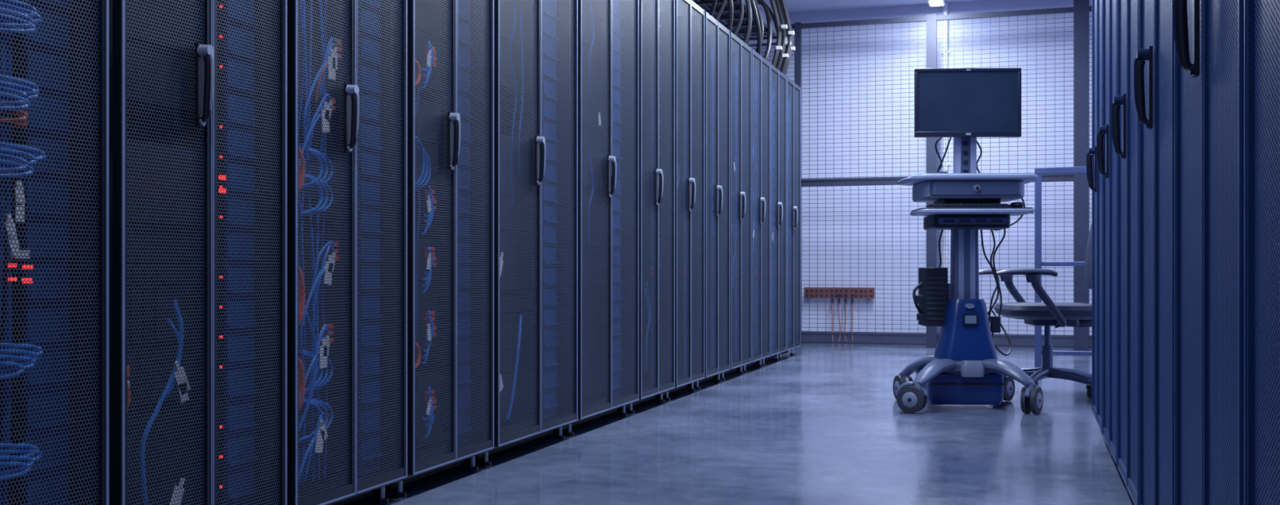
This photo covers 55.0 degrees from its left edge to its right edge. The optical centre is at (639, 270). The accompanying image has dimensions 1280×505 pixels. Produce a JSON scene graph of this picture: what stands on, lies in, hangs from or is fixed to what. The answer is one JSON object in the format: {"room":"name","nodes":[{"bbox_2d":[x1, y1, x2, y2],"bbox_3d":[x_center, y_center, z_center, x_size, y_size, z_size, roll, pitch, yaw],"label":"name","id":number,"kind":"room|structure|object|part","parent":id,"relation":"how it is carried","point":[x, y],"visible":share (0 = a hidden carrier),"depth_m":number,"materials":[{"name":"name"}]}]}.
{"room":"server room","nodes":[
{"label":"server room","id":0,"kind":"room"},
{"bbox_2d":[344,343,1134,504],"bbox_3d":[0.339,0.714,5.031,5.620,0.100,12.800,0,0,18],"label":"floor","id":1,"kind":"structure","parent":0,"point":[820,424],"depth_m":4.50,"materials":[{"name":"concrete"}]},
{"bbox_2d":[0,0,109,504],"bbox_3d":[-1.583,-0.386,2.260,1.058,2.100,0.592,0,0,18],"label":"rack","id":2,"kind":"object","parent":1,"relation":"on","point":[55,54],"visible":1,"depth_m":2.32,"materials":[{"name":"metal"}]},
{"bbox_2d":[109,0,287,504],"bbox_3d":[-1.402,-0.386,2.833,1.058,2.100,0.592,0,0,18],"label":"rack","id":3,"kind":"object","parent":1,"relation":"on","point":[198,88],"visible":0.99,"depth_m":2.75,"materials":[{"name":"metal"}]},
{"bbox_2d":[287,0,407,504],"bbox_3d":[-1.222,-0.375,3.405,1.058,2.121,0.592,0,0,18],"label":"rack","id":4,"kind":"object","parent":1,"relation":"on","point":[347,60],"visible":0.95,"depth_m":3.30,"materials":[{"name":"metal"}]},
{"bbox_2d":[385,0,493,497],"bbox_3d":[-1.041,-0.386,3.977,1.058,2.100,0.592,0,0,18],"label":"rack","id":5,"kind":"object","parent":1,"relation":"on","point":[451,42],"visible":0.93,"depth_m":3.91,"materials":[{"name":"metal"}]},
{"bbox_2d":[468,0,577,466],"bbox_3d":[-0.831,-0.386,4.645,1.058,2.100,0.792,0,0,18],"label":"rack","id":6,"kind":"object","parent":1,"relation":"on","point":[535,42],"visible":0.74,"depth_m":4.61,"materials":[{"name":"metal"}]},
{"bbox_2d":[555,0,639,435],"bbox_3d":[-0.590,-0.386,5.408,1.058,2.100,0.792,0,0,18],"label":"rack","id":7,"kind":"object","parent":1,"relation":"on","point":[608,30],"visible":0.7,"depth_m":5.41,"materials":[{"name":"metal"}]},
{"bbox_2d":[618,0,675,413],"bbox_3d":[-0.380,-0.386,6.075,1.058,2.100,0.592,0,0,18],"label":"rack","id":8,"kind":"object","parent":1,"relation":"on","point":[656,17],"visible":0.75,"depth_m":6.07,"materials":[{"name":"metal"}]},
{"bbox_2d":[655,0,704,400],"bbox_3d":[-0.199,-0.386,6.648,1.058,2.100,0.592,0,0,18],"label":"rack","id":9,"kind":"object","parent":1,"relation":"on","point":[689,16],"visible":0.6,"depth_m":6.64,"materials":[{"name":"metal"}]},
{"bbox_2d":[687,11,729,389],"bbox_3d":[-0.019,-0.386,7.220,1.058,2.100,0.592,0,0,18],"label":"rack","id":10,"kind":"object","parent":1,"relation":"on","point":[717,36],"visible":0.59,"depth_m":7.15,"materials":[{"name":"metal"}]},
{"bbox_2d":[713,31,751,380],"bbox_3d":[0.162,-0.386,7.792,1.058,2.100,0.592,0,0,18],"label":"rack","id":11,"kind":"object","parent":1,"relation":"on","point":[740,54],"visible":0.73,"depth_m":7.77,"materials":[{"name":"metal"}]},
{"bbox_2d":[736,48,769,372],"bbox_3d":[0.342,-0.386,8.364,1.058,2.100,0.592,0,0,18],"label":"rack","id":12,"kind":"object","parent":1,"relation":"on","point":[760,66],"visible":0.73,"depth_m":8.39,"materials":[{"name":"metal"}]},
{"bbox_2d":[755,63,786,365],"bbox_3d":[0.522,-0.386,8.937,1.058,2.100,0.592,0,0,18],"label":"rack","id":13,"kind":"object","parent":1,"relation":"on","point":[777,78],"visible":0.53,"depth_m":8.90,"materials":[{"name":"metal"}]},
{"bbox_2d":[773,76,800,359],"bbox_3d":[0.703,-0.386,9.509,1.058,2.100,0.592,0,0,18],"label":"rack","id":14,"kind":"object","parent":1,"relation":"on","point":[793,90],"visible":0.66,"depth_m":9.43,"materials":[{"name":"metal"}]},
{"bbox_2d":[751,0,1092,351],"bbox_3d":[2.234,-0.859,10.567,5.155,3.045,0.060,0,0,18],"label":"wire mesh fence","id":15,"kind":"object","parent":1,"relation":"on","point":[1081,9],"depth_m":10.45,"materials":[{"name":"metal"}]},
{"bbox_2d":[893,137,1043,414],"bbox_3d":[1.550,-0.036,5.975,0.700,1.398,0.723,0,0,2],"label":"cart","id":16,"kind":"object","parent":1,"relation":"on","point":[965,368],"visible":0.98,"depth_m":5.87,"materials":[{"name":"plastic"}]},
{"bbox_2d":[914,67,1021,137],"bbox_3d":[1.575,-0.803,5.927,0.504,0.329,0.068,0,0,2],"label":"computer monitor","id":17,"kind":"object","parent":16,"relation":"attached to","point":[949,103],"visible":1,"depth_m":5.90,"materials":[{"name":"black plastic"}]},
{"bbox_2d":[910,199,1034,230],"bbox_3d":[1.574,-0.266,5.889,0.524,0.140,0.400,0,0,2],"label":"keyboard tray","id":18,"kind":"object","parent":16,"relation":"on","point":[944,214],"depth_m":5.80,"materials":[{"name":"plastic"}]},
{"bbox_2d":[978,222,1092,399],"bbox_3d":[2.190,0.189,6.598,0.676,0.950,0.642,0,0,3],"label":"office chair","id":19,"kind":"object","parent":1,"relation":"on","point":[1047,313],"visible":0.73,"depth_m":6.45,"materials":[{"name":"plastic"}]},
{"bbox_3d":[2.055,0.145,6.806,0.381,0.304,0.243,0,0,4],"label":"armrest","id":20,"kind":"part","parent":19,"relation":"part of","materials":[{"name":"plastic"}]},
{"bbox_3d":[2.031,0.145,6.408,0.381,0.304,0.243,0,0,3],"label":"armrest","id":21,"kind":"part","parent":19,"relation":"part of","materials":[{"name":"plastic"}]},
{"bbox_3d":[2.180,0.236,6.599,0.490,0.116,0.490,0,0,3],"label":"seat","id":22,"kind":"part","parent":19,"relation":"part of","materials":[{"name":"fabric"}]},
{"bbox_3d":[2.457,0.012,6.585,0.330,0.596,0.331,0,0,-43],"label":"backrest","id":23,"kind":"part","parent":19,"relation":"part of","materials":[{"name":"plastic"}]},
{"bbox_2d":[1034,166,1092,368],"bbox_3d":[3.285,-0.009,7.982,1.435,1.345,0.100,0,0,18],"label":"guard rail","id":24,"kind":"object","parent":1,"relation":"on","point":[1038,171],"visible":0.07,"depth_m":8.16,"materials":[{"name":"metal"}]},
{"bbox_2d":[1086,0,1102,434],"bbox_3d":[2.255,-0.386,4.660,1.058,2.100,0.752,0,0,18],"label":"rack","id":25,"kind":"object","parent":1,"relation":"on","point":[1095,179],"visible":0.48,"depth_m":4.85,"materials":[{"name":"black metal"}]},
{"bbox_2d":[1096,0,1116,465],"bbox_3d":[2.026,-0.386,3.935,1.058,2.100,0.752,0,0,18],"label":"rack","id":26,"kind":"object","parent":1,"relation":"on","point":[1106,153],"visible":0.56,"depth_m":4.07,"materials":[{"name":"black metal"}]},
{"bbox_2d":[1111,0,1151,504],"bbox_3d":[1.798,-0.386,3.210,1.058,2.100,0.752,0,0,18],"label":"rack","id":27,"kind":"object","parent":1,"relation":"on","point":[1124,115],"visible":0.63,"depth_m":3.34,"materials":[{"name":"black metal"}]},
{"bbox_2d":[1133,0,1174,504],"bbox_3d":[1.569,-0.386,2.485,1.058,2.100,0.752,0,0,18],"label":"rack","id":28,"kind":"object","parent":1,"relation":"on","point":[1154,64],"visible":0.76,"depth_m":2.62,"materials":[{"name":"black metal"}]},
{"bbox_2d":[1173,0,1244,504],"bbox_3d":[1.341,-0.386,1.760,1.058,2.100,0.752,0,0,18],"label":"rack","id":29,"kind":"object","parent":1,"relation":"on","point":[1209,34],"visible":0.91,"depth_m":1.95,"materials":[{"name":"metal"}]},
{"bbox_2d":[1244,0,1279,504],"bbox_3d":[1.112,-0.386,1.035,1.058,2.100,0.752,0,0,18],"label":"rack","id":30,"kind":"object","parent":1,"relation":"on","point":[1261,17],"visible":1,"depth_m":1.51,"materials":[{"name":"black metal"}]},
{"bbox_2d":[757,0,986,13],"bbox_3d":[0.339,-2.436,5.031,5.620,0.100,12.800,0,0,18],"label":"ceiling","id":31,"kind":"structure","parent":0,"point":[793,6],"depth_m":11.05,"materials":[{"name":"paint"}]},
{"bbox_2d":[692,0,795,75],"bbox_3d":[-0.316,-1.915,5.777,0.647,0.938,10.430,0,0,18],"label":"cables","id":32,"kind":"object","parent":31,"relation":"hanging from","point":[744,19],"visible":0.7,"depth_m":9.38,"materials":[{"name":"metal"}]},
{"bbox_2d":[693,0,777,47],"bbox_3d":[-0.446,-2.170,5.818,0.374,0.428,10.430,0,0,17],"label":"tray","id":33,"kind":"object","parent":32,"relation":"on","point":[706,5],"depth_m":9.68,"materials":[{"name":"metal"}]},
{"bbox_2d":[927,0,945,6],"bbox_3d":[2.578,-2.351,10.705,0.140,0.067,0.270,0,0,18],"label":"ceiling light","id":34,"kind":"object","parent":31,"relation":"attached to","point":[931,2],"depth_m":10.70,"materials":[{"name":"white plastic"}]},
{"bbox_2d":[748,0,1092,335],"bbox_3d":[2.278,-0.861,11.182,5.620,3.050,0.100,0,0,18],"label":"wall","id":35,"kind":"structure","parent":0,"point":[988,6],"depth_m":11.10,"materials":[{"name":"white paint"}]},
{"bbox_2d":[804,287,874,342],"bbox_3d":[1.820,0.409,11.226,0.640,0.501,0.087,0,0,18],"label":"grounding busbar","id":36,"kind":"object","parent":35,"relation":"attached to","point":[855,294],"visible":0.86,"depth_m":11.19,"materials":[{"name":"orange metal"}]},
{"bbox_2d":[941,3,949,267],"bbox_3d":[2.723,-0.906,10.963,0.070,2.940,0.050,0,0,18],"label":"conduit","id":37,"kind":"object","parent":35,"relation":"attached to","point":[944,7],"visible":0.4,"depth_m":10.94,"materials":[{"name":"grey metal"}]},
{"bbox_2d":[801,331,1092,346],"bbox_3d":[2.261,0.614,11.129,5.620,0.100,0.012,0,0,18],"label":"baseboard","id":38,"kind":"structure","parent":35,"relation":"attached to","point":[819,335],"depth_m":11.09,"materials":[{"name":"plastic"}]}
]}

